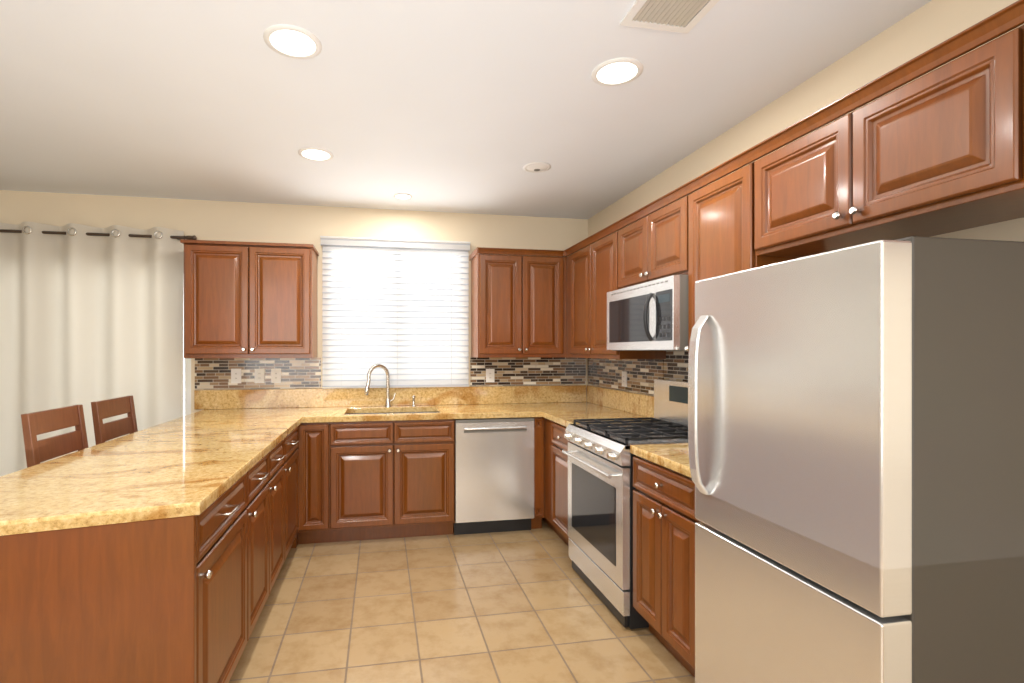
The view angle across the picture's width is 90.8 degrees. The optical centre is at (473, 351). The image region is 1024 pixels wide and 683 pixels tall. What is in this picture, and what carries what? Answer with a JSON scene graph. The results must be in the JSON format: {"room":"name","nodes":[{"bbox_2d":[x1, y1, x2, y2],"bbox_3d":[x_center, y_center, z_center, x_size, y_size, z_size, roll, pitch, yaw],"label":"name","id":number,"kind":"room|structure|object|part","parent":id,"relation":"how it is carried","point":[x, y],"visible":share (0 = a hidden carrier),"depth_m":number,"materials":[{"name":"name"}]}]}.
{"room":"kitchen","nodes":[
{"label":"kitchen","id":0,"kind":"room"},
{"bbox_2d":[0,190,587,413],"bbox_3d":[-2.130,0.092,4.055,6.800,2.560,0.180,0,0,-10],"label":"wall","id":1,"kind":"structure","parent":0,"point":[244,221],"depth_m":4.08,"materials":[{"name":"paint"}]},
{"bbox_2d":[0,221,196,476],"bbox_3d":[-3.414,0.207,3.641,2.625,2.270,0.168,0,0,-10],"label":"curtain","id":2,"kind":"object","parent":1,"relation":"attached to","point":[89,315],"visible":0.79,"depth_m":3.72,"materials":[{"name":"fabric"}]},
{"bbox_3d":[-3.418,-0.866,3.663,2.625,0.070,0.123,0,0,-10],"label":"rod","id":3,"kind":"part","parent":2,"relation":"part of","materials":[{"name":"brown metal"}]},
{"bbox_2d":[183,295,190,415],"bbox_3d":[-3.260,0.342,3.838,2.098,2.058,0.080,0,0,-10],"label":"sliding door","id":4,"kind":"structure","parent":1,"relation":"in","point":[187,386],"depth_m":3.98,"materials":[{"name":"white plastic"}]},
{"bbox_2d":[180,239,318,357],"bbox_3d":[-1.678,-0.374,3.853,0.915,0.852,0.377,0,0,-10],"label":"upper cabinet","id":5,"kind":"object","parent":1,"relation":"attached to","point":[250,299],"visible":1,"depth_m":3.70,"materials":[{"name":"brown wood"}]},
{"bbox_2d":[195,351,688,394],"bbox_3d":[-0.336,0.221,2.934,3.268,0.442,2.666,0,0,-10],"label":"mosaic","id":6,"kind":"object","parent":1,"relation":"attached to","point":[215,373],"visible":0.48,"depth_m":4.07,"materials":[{"name":"tile"}]},
{"bbox_2d":[231,369,240,382],"bbox_3d":[-1.880,0.197,3.993,0.075,0.116,0.008,0,0,-10],"label":"outlet","id":7,"kind":"object","parent":6,"relation":"attached to","point":[235,375],"visible":1,"depth_m":3.99,"materials":[{"name":"white plastic"}]},
{"bbox_2d":[255,369,264,382],"bbox_3d":[-1.708,0.197,4.024,0.075,0.116,0.008,0,0,-10],"label":"outlet","id":8,"kind":"object","parent":6,"relation":"attached to","point":[259,375],"visible":1,"depth_m":4.02,"materials":[{"name":"white plastic"}]},
{"bbox_2d":[271,368,280,382],"bbox_3d":[-1.585,0.197,4.047,0.075,0.116,0.008,0,0,-10],"label":"outlet","id":9,"kind":"object","parent":6,"relation":"attached to","point":[275,375],"visible":1,"depth_m":4.04,"materials":[{"name":"white plastic"}]},
{"bbox_2d":[486,369,493,381],"bbox_3d":[0.146,0.212,4.363,0.075,0.116,0.008,0,0,-10],"label":"outlet","id":10,"kind":"object","parent":6,"relation":"attached to","point":[489,375],"visible":1,"depth_m":4.36,"materials":[{"name":"white plastic"}]},
{"bbox_2d":[622,371,626,386],"bbox_3d":[1.147,0.212,3.831,0.008,0.116,0.075,0,0,-10],"label":"outlet","id":11,"kind":"object","parent":6,"relation":"attached to","point":[624,378],"visible":1,"depth_m":3.82,"materials":[{"name":"white plastic"}]},
{"bbox_2d":[469,247,524,357],"bbox_3d":[0.186,-0.386,4.208,0.362,0.875,0.348,0,0,-10],"label":"upper cabinet","id":12,"kind":"object","parent":1,"relation":"attached to","point":[497,281],"depth_m":4.04,"materials":[{"name":"brown wood"}]},
{"bbox_2d":[525,249,564,357],"bbox_3d":[0.537,-0.386,4.272,0.350,0.875,0.348,0,0,-10],"label":"upper cabinet","id":13,"kind":"object","parent":1,"relation":"attached to","point":[544,272],"depth_m":4.11,"materials":[{"name":"brown wood"}]},
{"bbox_2d":[229,519,694,682],"bbox_3d":[-1.484,1.422,0.523,6.800,0.100,7.400,0,0,-10],"label":"floor","id":14,"kind":"structure","parent":0,"point":[526,606],"depth_m":2.56,"materials":[{"name":"tile"}]},
{"bbox_2d":[21,404,88,467],"bbox_3d":[-1.991,0.837,2.667,0.435,1.070,0.460,0,0,-10],"label":"bar stool","id":15,"kind":"object","parent":14,"relation":"on","point":[34,424],"visible":0.23,"depth_m":2.58,"materials":[{"name":"brown wood"}]},
{"bbox_2d":[91,395,137,444],"bbox_3d":[-2.097,0.837,3.248,0.435,1.070,0.460,0,0,-10],"label":"bar stool","id":16,"kind":"object","parent":14,"relation":"on","point":[101,410],"visible":0.15,"depth_m":3.17,"materials":[{"name":"brown wood"}]},
{"bbox_2d":[0,468,251,682],"bbox_3d":[-1.215,0.935,1.798,0.620,0.872,0.610,0,0,-10],"label":"base cabinet","id":17,"kind":"object","parent":14,"relation":"on","point":[177,600],"depth_m":1.47,"materials":[{"name":"brown wood"}]},
{"bbox_2d":[0,417,303,535],"bbox_3d":[-1.396,0.477,2.340,0.827,0.040,2.130,0,0,-10],"label":"countertop","id":18,"kind":"structure","parent":17,"relation":"on","point":[201,461],"depth_m":1.85,"materials":[{"name":"beige stone"}]},
{"bbox_2d":[252,450,271,630],"bbox_3d":[-1.307,0.935,2.304,0.620,0.872,0.420,0,0,-10],"label":"base cabinet","id":19,"kind":"object","parent":14,"relation":"on","point":[261,471],"depth_m":2.40,"materials":[{"name":"brown wood"}]},
{"bbox_2d":[272,436,287,587],"bbox_3d":[-1.383,0.935,2.717,0.620,0.872,0.420,0,0,-10],"label":"base cabinet","id":20,"kind":"object","parent":14,"relation":"on","point":[279,452],"depth_m":2.83,"materials":[{"name":"brown wood"}]},
{"bbox_2d":[288,426,298,552],"bbox_3d":[-1.469,0.935,3.188,0.620,0.872,0.538,0,0,-10],"label":"base cabinet","id":21,"kind":"object","parent":14,"relation":"on","point":[293,438],"depth_m":3.28,"materials":[{"name":"brown wood"}]},
{"bbox_2d":[297,422,332,543],"bbox_3d":[-1.174,0.935,3.817,0.226,0.872,0.628,0,0,-10],"label":"base cabinet","id":22,"kind":"object","parent":14,"relation":"on","point":[315,447],"depth_m":3.52,"materials":[{"name":"brown wood"}]},
{"bbox_2d":[333,419,454,541],"bbox_3d":[-0.626,0.935,3.917,0.888,0.872,0.628,0,0,-10],"label":"base cabinet","id":23,"kind":"object","parent":14,"relation":"on","point":[365,480],"depth_m":3.62,"materials":[{"name":"brown wood"}]},
{"bbox_2d":[183,385,607,422],"bbox_3d":[-0.516,0.402,3.920,3.268,0.191,0.663,0,0,-10],"label":"countertop","id":24,"kind":"structure","parent":23,"relation":"on","point":[315,405],"depth_m":4.07,"materials":[{"name":"beige stone"}]},
{"bbox_2d":[364,364,415,406],"bbox_3d":[-0.675,0.280,4.095,0.418,0.354,0.156,0,0,-10],"label":"gooseneck faucet","id":25,"kind":"object","parent":24,"relation":"on","point":[367,388],"visible":1,"depth_m":4.12,"materials":[{"name":"silver metal"}]},
{"bbox_2d":[347,412,435,414],"bbox_3d":[-0.625,0.595,3.883,0.730,0.194,0.430,0,0,-10],"label":"undermount sink","id":26,"kind":"object","parent":24,"relation":"in","point":[389,413],"depth_m":4.08,"materials":[{"name":"silver metal"}]},
{"bbox_2d":[454,417,533,534],"bbox_3d":[0.111,0.938,4.026,0.596,0.869,0.623,0,0,-10],"label":"dishwasher","id":27,"kind":"object","parent":14,"relation":"on","point":[494,474],"visible":0.9,"depth_m":3.74,"materials":[{"name":"silver metal"}]},
{"bbox_2d":[542,418,549,525],"bbox_3d":[0.795,0.935,4.088,0.628,0.872,0.804,0,0,-10],"label":"base cabinet","id":28,"kind":"object","parent":14,"relation":"on","point":[546,518],"depth_m":3.79,"materials":[{"name":"brown wood"}]},
{"bbox_2d":[550,420,569,545],"bbox_3d":[0.907,0.935,3.473,0.628,0.872,0.446,0,0,-10],"label":"base cabinet","id":29,"kind":"object","parent":14,"relation":"on","point":[558,460],"depth_m":3.48,"materials":[{"name":"brown wood"}]},
{"bbox_2d":[540,389,653,426],"bbox_3d":[0.889,0.402,3.541,0.640,0.191,0.589,0,0,-10],"label":"countertop","id":30,"kind":"structure","parent":29,"relation":"on","point":[560,406],"depth_m":3.95,"materials":[{"name":"beige stone"}]},
{"bbox_2d":[562,379,687,628],"bbox_3d":[0.952,0.771,2.874,0.701,1.178,0.743,0,0,-10],"label":"range","id":31,"kind":"object","parent":14,"relation":"on","point":[601,488],"visible":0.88,"depth_m":2.73,"materials":[{"name":"silver metal"}]},
{"bbox_2d":[633,455,700,677],"bbox_3d":[1.142,0.935,2.193,0.628,0.872,0.659,0,0,-10],"label":"base cabinet","id":32,"kind":"object","parent":14,"relation":"on","point":[665,520],"depth_m":2.17,"materials":[{"name":"brown wood"}]},
{"bbox_2d":[624,409,691,477],"bbox_3d":[1.138,0.402,2.187,0.638,0.191,0.670,0,0,-10],"label":"countertop","id":33,"kind":"structure","parent":32,"relation":"on","point":[673,456],"depth_m":2.31,"materials":[{"name":"beige stone"}]},
{"bbox_2d":[688,236,1023,682],"bbox_3d":[1.158,0.553,1.469,0.801,1.613,0.660,0,0,-10],"label":"refrigerator","id":34,"kind":"object","parent":14,"relation":"on","point":[856,434],"visible":1,"depth_m":1.15,"materials":[{"name":"silver metal"}]},
{"bbox_2d":[0,0,931,218],"bbox_3d":[-1.484,-1.248,0.523,6.800,0.120,7.400,0,0,-10],"label":"ceiling","id":35,"kind":"structure","parent":0,"point":[465,106],"depth_m":2.33,"materials":[{"name":"paint"}]},
{"bbox_2d":[263,24,321,58],"bbox_3d":[-0.693,-1.183,1.936,0.212,0.008,0.212,0,0,-10],"label":"recessed light","id":36,"kind":"object","parent":35,"relation":"in","point":[295,41],"visible":1,"depth_m":1.92,"materials":[{"name":"white plastic"}]},
{"bbox_2d":[298,147,332,160],"bbox_3d":[-0.949,-1.183,3.035,0.205,0.008,0.205,0,0,-10],"label":"recessed light","id":37,"kind":"object","parent":35,"relation":"in","point":[316,154],"visible":1,"depth_m":3.02,"materials":[{"name":"white plastic"}]},
{"bbox_2d":[394,193,411,198],"bbox_3d":[-0.539,-1.183,3.857,0.141,0.008,0.141,0,0,-10],"label":"recessed light","id":38,"kind":"object","parent":35,"relation":"in","point":[403,196],"visible":0.98,"depth_m":3.85,"materials":[{"name":"white plastic"}]},
{"bbox_2d":[523,162,550,172],"bbox_3d":[0.411,-1.177,3.250,0.179,0.020,0.179,0,0,-10],"label":"smoke detector","id":39,"kind":"object","parent":35,"relation":"in","point":[535,167],"visible":1,"depth_m":3.22,"materials":[{"name":"white plastic"}]},
{"bbox_2d":[591,58,642,85],"bbox_3d":[0.611,-1.183,2.144,0.212,0.008,0.212,0,0,-10],"label":"recessed light","id":40,"kind":"object","parent":35,"relation":"in","point":[612,72],"visible":1,"depth_m":2.13,"materials":[{"name":"white plastic"}]},
{"bbox_2d":[620,0,718,33],"bbox_3d":[0.689,-1.183,1.701,0.270,0.008,0.295,0,0,-10],"label":"ceiling vent","id":41,"kind":"object","parent":35,"relation":"in","point":[683,16],"visible":1,"depth_m":1.77,"materials":[{"name":"white plastic"}]},
{"bbox_2d":[588,0,1023,427],"bbox_3d":[1.770,0.092,1.017,0.180,2.560,7.200,0,0,-10],"label":"wall","id":42,"kind":"structure","parent":0,"point":[926,27],"depth_m":2.05,"materials":[{"name":"paint"}]},
{"bbox_2d":[565,237,588,357],"bbox_3d":[0.967,-0.386,3.923,0.348,0.875,0.530,0,0,-10],"label":"upper cabinet","id":43,"kind":"object","parent":42,"relation":"attached to","point":[577,255],"depth_m":3.87,"materials":[{"name":"brown wood"}]},
{"bbox_2d":[589,222,665,358],"bbox_3d":[1.052,-0.386,3.459,0.348,0.875,0.413,0,0,-10],"label":"upper cabinet","id":44,"kind":"object","parent":42,"relation":"attached to","point":[603,252],"depth_m":3.44,"materials":[{"name":"brown wood"}]},
{"bbox_2d":[617,206,644,289],"bbox_3d":[1.123,-0.602,3.072,0.348,0.443,0.375,0,0,-10],"label":"upper cabinet","id":45,"kind":"object","parent":42,"relation":"attached to","point":[631,236],"depth_m":3.04,"materials":[{"name":"brown wood"}]},
{"bbox_2d":[645,184,684,281],"bbox_3d":[1.191,-0.602,2.703,0.348,0.443,0.375,0,0,-10],"label":"upper cabinet","id":46,"kind":"object","parent":42,"relation":"attached to","point":[665,227],"depth_m":2.67,"materials":[{"name":"brown wood"}]},
{"bbox_2d":[607,274,687,350],"bbox_3d":[1.097,-0.191,2.876,0.470,0.375,0.746,0,0,-10],"label":"microwave","id":47,"kind":"object","parent":46,"relation":"attached to","point":[650,316],"visible":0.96,"depth_m":2.66,"materials":[{"name":"silver metal"}]},
{"bbox_2d":[685,147,787,354],"bbox_3d":[1.264,-0.386,2.300,0.348,0.875,0.445,0,0,-10],"label":"upper cabinet","id":48,"kind":"object","parent":42,"relation":"attached to","point":[718,214],"depth_m":2.25,"materials":[{"name":"brown wood"}]},
{"bbox_2d":[753,98,888,259],"bbox_3d":[1.344,-0.606,1.865,0.348,0.435,0.438,0,0,-10],"label":"upper cabinet","id":49,"kind":"object","parent":42,"relation":"attached to","point":[797,185],"depth_m":1.83,"materials":[{"name":"brown wood"}]},
{"bbox_2d":[841,6,1023,239],"bbox_3d":[1.423,-0.606,1.435,0.348,0.435,0.437,0,0,-10],"label":"upper cabinet","id":50,"kind":"object","parent":42,"relation":"attached to","point":[938,151],"depth_m":1.40,"materials":[{"name":"brown wood"}]},
{"bbox_2d":[1009,0,1023,195],"bbox_3d":[1.501,-0.606,1.005,0.348,0.435,0.438,0,0,-10],"label":"upper cabinet","id":51,"kind":"object","parent":42,"relation":"attached to","point":[1016,10],"depth_m":1.20,"materials":[{"name":"brown wood"}]},
{"label":"outside","id":52,"kind":"structure","parent":0,"visible":0},
{"bbox_2d":[183,252,459,415],"bbox_3d":[-2.453,0.022,5.541,8.500,3.700,0.020,0,0,-10],"label":"sky","id":53,"kind":"structure","parent":52,"point":[183,334],"depth_m":5.41,"materials":[{"name":"white"}]},
{"bbox_3d":[-0.644,-0.298,4.292,1.188,1.198,0.109,0,0,-10],"label":"window","id":54,"kind":"structure","parent":0,"visible":0},
{"bbox_2d":[320,236,469,388],"bbox_3d":[-0.635,-0.312,4.197,1.227,1.232,0.072,0,0,-10],"label":"window blinds","id":55,"kind":"object","parent":54,"relation":"attached to","point":[409,339],"visible":0.88,"depth_m":4.20,"materials":[{"name":"white plastic"}]}
]}

